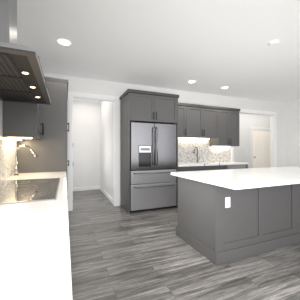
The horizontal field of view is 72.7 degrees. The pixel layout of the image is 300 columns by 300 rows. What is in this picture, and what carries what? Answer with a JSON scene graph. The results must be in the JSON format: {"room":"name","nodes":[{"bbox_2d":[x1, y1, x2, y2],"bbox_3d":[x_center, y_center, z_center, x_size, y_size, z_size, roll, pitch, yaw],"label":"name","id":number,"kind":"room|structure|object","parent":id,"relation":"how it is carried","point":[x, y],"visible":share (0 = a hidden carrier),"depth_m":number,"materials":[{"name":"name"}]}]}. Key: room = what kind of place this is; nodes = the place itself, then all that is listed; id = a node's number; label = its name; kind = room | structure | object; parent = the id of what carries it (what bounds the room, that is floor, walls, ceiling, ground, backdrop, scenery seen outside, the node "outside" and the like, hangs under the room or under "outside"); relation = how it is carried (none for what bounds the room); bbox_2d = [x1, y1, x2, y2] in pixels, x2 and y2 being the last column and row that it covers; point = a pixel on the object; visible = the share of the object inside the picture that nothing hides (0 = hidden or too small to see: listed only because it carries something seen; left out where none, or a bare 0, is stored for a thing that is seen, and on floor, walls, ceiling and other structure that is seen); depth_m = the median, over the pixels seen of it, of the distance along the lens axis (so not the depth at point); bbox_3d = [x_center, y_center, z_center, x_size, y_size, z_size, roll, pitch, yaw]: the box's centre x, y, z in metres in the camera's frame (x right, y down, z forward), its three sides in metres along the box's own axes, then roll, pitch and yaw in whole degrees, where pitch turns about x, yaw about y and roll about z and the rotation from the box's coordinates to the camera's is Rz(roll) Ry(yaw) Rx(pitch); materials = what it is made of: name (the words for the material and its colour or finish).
{"room":"kitchen","nodes":[
{"label":"kitchen","id":0,"kind":"room"},
{"bbox_2d":[73,100,99,187],"bbox_3d":[-1.986,-0.130,6.279,0.840,2.720,0.120,0,0,-23],"label":"wall","id":1,"kind":"structure","parent":0,"point":[92,142],"depth_m":6.23,"materials":[{"name":"paint"}]},
{"bbox_2d":[73,186,98,190],"bbox_3d":[-1.987,1.180,6.206,0.840,0.100,0.014,0,0,-23],"label":"baseboard","id":2,"kind":"structure","parent":1,"relation":"attached to","point":[95,188],"depth_m":6.21,"materials":[{"name":"white wood"}]},
{"bbox_2d":[100,101,112,198],"bbox_3d":[-1.158,-0.130,5.567,0.120,2.720,2.070,0,0,-23],"label":"wall","id":3,"kind":"structure","parent":0,"point":[106,108],"depth_m":5.39,"materials":[{"name":"paint"}]},
{"bbox_2d":[99,186,112,203],"bbox_3d":[-1.199,1.180,5.485,0.017,0.100,1.950,0,0,-23],"label":"baseboard","id":4,"kind":"structure","parent":3,"relation":"attached to","point":[110,199],"depth_m":5.31,"materials":[{"name":"white wood"}]},
{"bbox_2d":[17,0,299,103],"bbox_3d":[2.540,-1.530,3.657,13.500,0.080,11.200,0,0,-23],"label":"ceiling","id":5,"kind":"structure","parent":0,"point":[212,47],"depth_m":2.83,"materials":[{"name":"paint"}]},
{"bbox_2d":[268,40,279,46],"bbox_3d":[1.716,-1.473,2.826,0.136,0.034,0.136,0,0,-23],"label":"smoke detector","id":6,"kind":"object","parent":5,"relation":"attached to","point":[273,43],"visible":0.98,"depth_m":2.80,"materials":[{"name":"white plastic"}]},
{"bbox_2d":[44,73,281,205],"bbox_3d":[0.975,-0.130,5.269,7.330,2.720,0.120,0,0,-23],"label":"wall","id":7,"kind":"structure","parent":0,"point":[86,85],"depth_m":5.12,"materials":[{"name":"paint"}]},
{"bbox_2d":[68,91,118,210],"bbox_3d":[-1.190,0.025,4.358,1.048,2.410,0.138,0,0,-23],"label":"door frame","id":8,"kind":"structure","parent":7,"relation":"attached to","point":[87,96],"depth_m":4.35,"materials":[{"name":"white wood"}]},
{"bbox_2d":[178,102,189,137],"bbox_3d":[0.625,-0.695,4.869,0.463,0.790,0.347,0,0,-23],"label":"upper cabinet","id":9,"kind":"object","parent":7,"relation":"attached to","point":[183,108],"depth_m":4.76,"materials":[{"name":"grey wood"}]},
{"bbox_2d":[178,138,229,162],"bbox_3d":[1.303,0.010,5.336,2.073,0.616,0.007,0,0,-23],"label":"backsplash","id":10,"kind":"structure","parent":7,"relation":"attached to","point":[206,152],"depth_m":5.34,"materials":[{"name":"tile"}]},
{"bbox_2d":[190,104,217,137],"bbox_3d":[1.190,-0.695,5.104,1.000,0.790,0.347,0,0,-23],"label":"upper cabinet","id":11,"kind":"object","parent":7,"relation":"attached to","point":[216,126],"depth_m":4.96,"materials":[{"name":"grey wood"}]},
{"bbox_2d":[206,107,239,145],"bbox_3d":[1.952,-0.595,5.421,0.770,0.990,0.347,0,0,-23],"label":"upper cabinet","id":12,"kind":"object","parent":7,"relation":"attached to","point":[228,118],"depth_m":5.26,"materials":[{"name":"grey wood"}]},
{"bbox_2d":[231,108,276,167],"bbox_3d":[3.116,0.020,6.151,1.860,2.420,0.138,0,0,-23],"label":"door frame","id":13,"kind":"structure","parent":7,"relation":"attached to","point":[272,128],"depth_m":6.43,"materials":[{"name":"white wood"}]},
{"bbox_2d":[68,189,299,299],"bbox_3d":[2.540,1.255,3.657,13.500,0.050,11.200,0,0,-23],"label":"floor","id":14,"kind":"structure","parent":0,"point":[118,253],"depth_m":2.19,"materials":[{"name":"wood"}]},
{"bbox_2d":[0,171,72,299],"bbox_3d":[-0.734,0.775,0.993,0.643,0.910,4.198,0,0,-23],"label":"countertop","id":15,"kind":"structure","parent":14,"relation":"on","point":[35,261],"depth_m":0.67,"materials":[{"name":"white stone"}]},
{"bbox_2d":[13,145,37,175],"bbox_3d":[-1.586,0.129,2.615,0.270,0.381,0.105,0,0,-23],"label":"faucet","id":16,"kind":"object","parent":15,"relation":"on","point":[35,155],"visible":1,"depth_m":2.55,"materials":[{"name":"silver metal"}]},
{"bbox_2d":[0,178,59,203],"bbox_3d":[-1.052,0.316,1.701,0.529,0.007,1.064,0,0,-23],"label":"cooktop","id":17,"kind":"object","parent":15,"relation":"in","point":[22,191],"visible":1,"depth_m":1.58,"materials":[{"name":"black glass"}]},
{"bbox_2d":[17,77,68,177],"bbox_3d":[-1.740,0.085,3.461,0.684,2.290,1.128,0,0,-23],"label":"pantry cabinet","id":18,"kind":"object","parent":14,"relation":"on","point":[50,149],"visible":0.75,"depth_m":2.98,"materials":[{"name":"grey wood"}]},
{"bbox_2d":[119,89,178,213],"bbox_3d":[-0.024,0.030,4.411,1.125,2.400,0.694,0,0,-23],"label":"tall cabinet","id":19,"kind":"object","parent":14,"relation":"on","point":[141,106],"visible":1,"depth_m":4.13,"materials":[{"name":"grey wood"}]},
{"bbox_2d":[130,121,175,211],"bbox_3d":[-0.015,0.334,4.387,1.009,1.793,0.688,0,0,-23],"label":"fridge","id":20,"kind":"object","parent":14,"relation":"on","point":[152,163],"visible":0.96,"depth_m":4.09,"materials":[{"name":"silver metal"}]},
{"bbox_2d":[178,165,197,171],"bbox_3d":[0.678,0.796,4.745,0.463,0.868,0.617,0,0,-23],"label":"base cabinet","id":21,"kind":"object","parent":14,"relation":"on","point":[195,166],"depth_m":4.47,"materials":[{"name":"grey wood"}]},
{"bbox_2d":[198,165,226,170],"bbox_3d":[1.261,0.796,4.987,1.040,0.868,0.617,0,0,-23],"label":"base cabinet","id":22,"kind":"object","parent":14,"relation":"on","point":[200,167],"depth_m":4.72,"materials":[{"name":"grey wood"}]},
{"bbox_2d":[178,161,248,164],"bbox_3d":[1.425,0.340,5.044,2.073,0.040,0.638,0,0,-23],"label":"countertop","id":23,"kind":"structure","parent":22,"relation":"on","point":[227,162],"depth_m":5.00,"materials":[{"name":"white stone"}]},
{"bbox_2d":[227,164,245,168],"bbox_3d":[2.037,0.799,5.254,0.592,0.862,0.614,0,0,-23],"label":"dishwasher","id":24,"kind":"object","parent":14,"relation":"on","point":[243,166],"visible":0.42,"depth_m":5.00,"materials":[{"name":"metal"}]},
{"bbox_2d":[176,178,299,264],"bbox_3d":[1.741,0.796,3.065,2.600,0.868,0.859,0,0,-23],"label":"kitchen island","id":25,"kind":"object","parent":14,"relation":"on","point":[260,214],"depth_m":2.44,"materials":[{"name":"grey wood"}]},
{"bbox_2d":[225,197,229,207],"bbox_3d":[0.865,0.583,2.268,0.070,0.115,0.006,0,0,-23],"label":"outlet","id":26,"kind":"object","parent":25,"relation":"attached to","point":[227,202],"visible":1,"depth_m":2.26,"materials":[{"name":"white plastic"}]},
{"bbox_2d":[171,166,299,189],"bbox_3d":[1.785,0.340,2.920,2.710,0.040,1.220,0,0,-23],"label":"island countertop","id":27,"kind":"structure","parent":25,"relation":"on","point":[251,179],"depth_m":2.46,"materials":[{"name":"white stone"}]},
{"bbox_2d":[234,113,269,167],"bbox_3d":[4.232,-0.130,7.892,7.120,2.720,0.120,0,0,-23],"label":"wall","id":28,"kind":"structure","parent":0,"point":[247,122],"depth_m":7.54,"materials":[{"name":"paint"}]},
{"bbox_2d":[253,130,269,167],"bbox_3d":[4.314,0.229,7.851,0.992,1.990,0.115,0,0,-23],"label":"door","id":29,"kind":"structure","parent":28,"relation":"in","point":[261,148],"depth_m":7.86,"materials":[{"name":"paint"}]},
{"bbox_2d":[282,100,299,166],"bbox_3d":[5.792,-0.130,3.077,0.120,2.720,7.630,0,0,-23],"label":"wall","id":30,"kind":"structure","parent":0,"point":[291,126],"depth_m":6.31,"materials":[{"name":"paint"}]},
{"bbox_3d":[-1.287,-0.130,1.322,0.120,2.720,5.430,0,0,-23],"label":"wall","id":31,"kind":"structure","parent":0,"visible":0},
{"bbox_2d":[0,100,16,180],"bbox_3d":[-1.030,-0.100,0.870,0.006,0.836,4.198,0,0,-23],"label":"backsplash","id":32,"kind":"structure","parent":31,"relation":"attached to","point":[8,147],"depth_m":2.27,"materials":[{"name":"tile"}]},
{"bbox_2d":[3,56,43,140],"bbox_3d":[-1.536,-0.594,2.555,0.363,0.932,0.698,0,0,-23],"label":"upper cabinet","id":33,"kind":"object","parent":31,"relation":"attached to","point":[22,121],"visible":0.56,"depth_m":2.25,"materials":[{"name":"grey wood"}]},
{"bbox_2d":[0,0,50,104],"bbox_3d":[-1.095,-1.004,1.635,0.471,0.968,1.340,0,0,-23],"label":"range hood","id":34,"kind":"object","parent":31,"relation":"attached to","point":[22,80],"visible":1,"depth_m":1.52,"materials":[{"name":"metal"}]}
]}

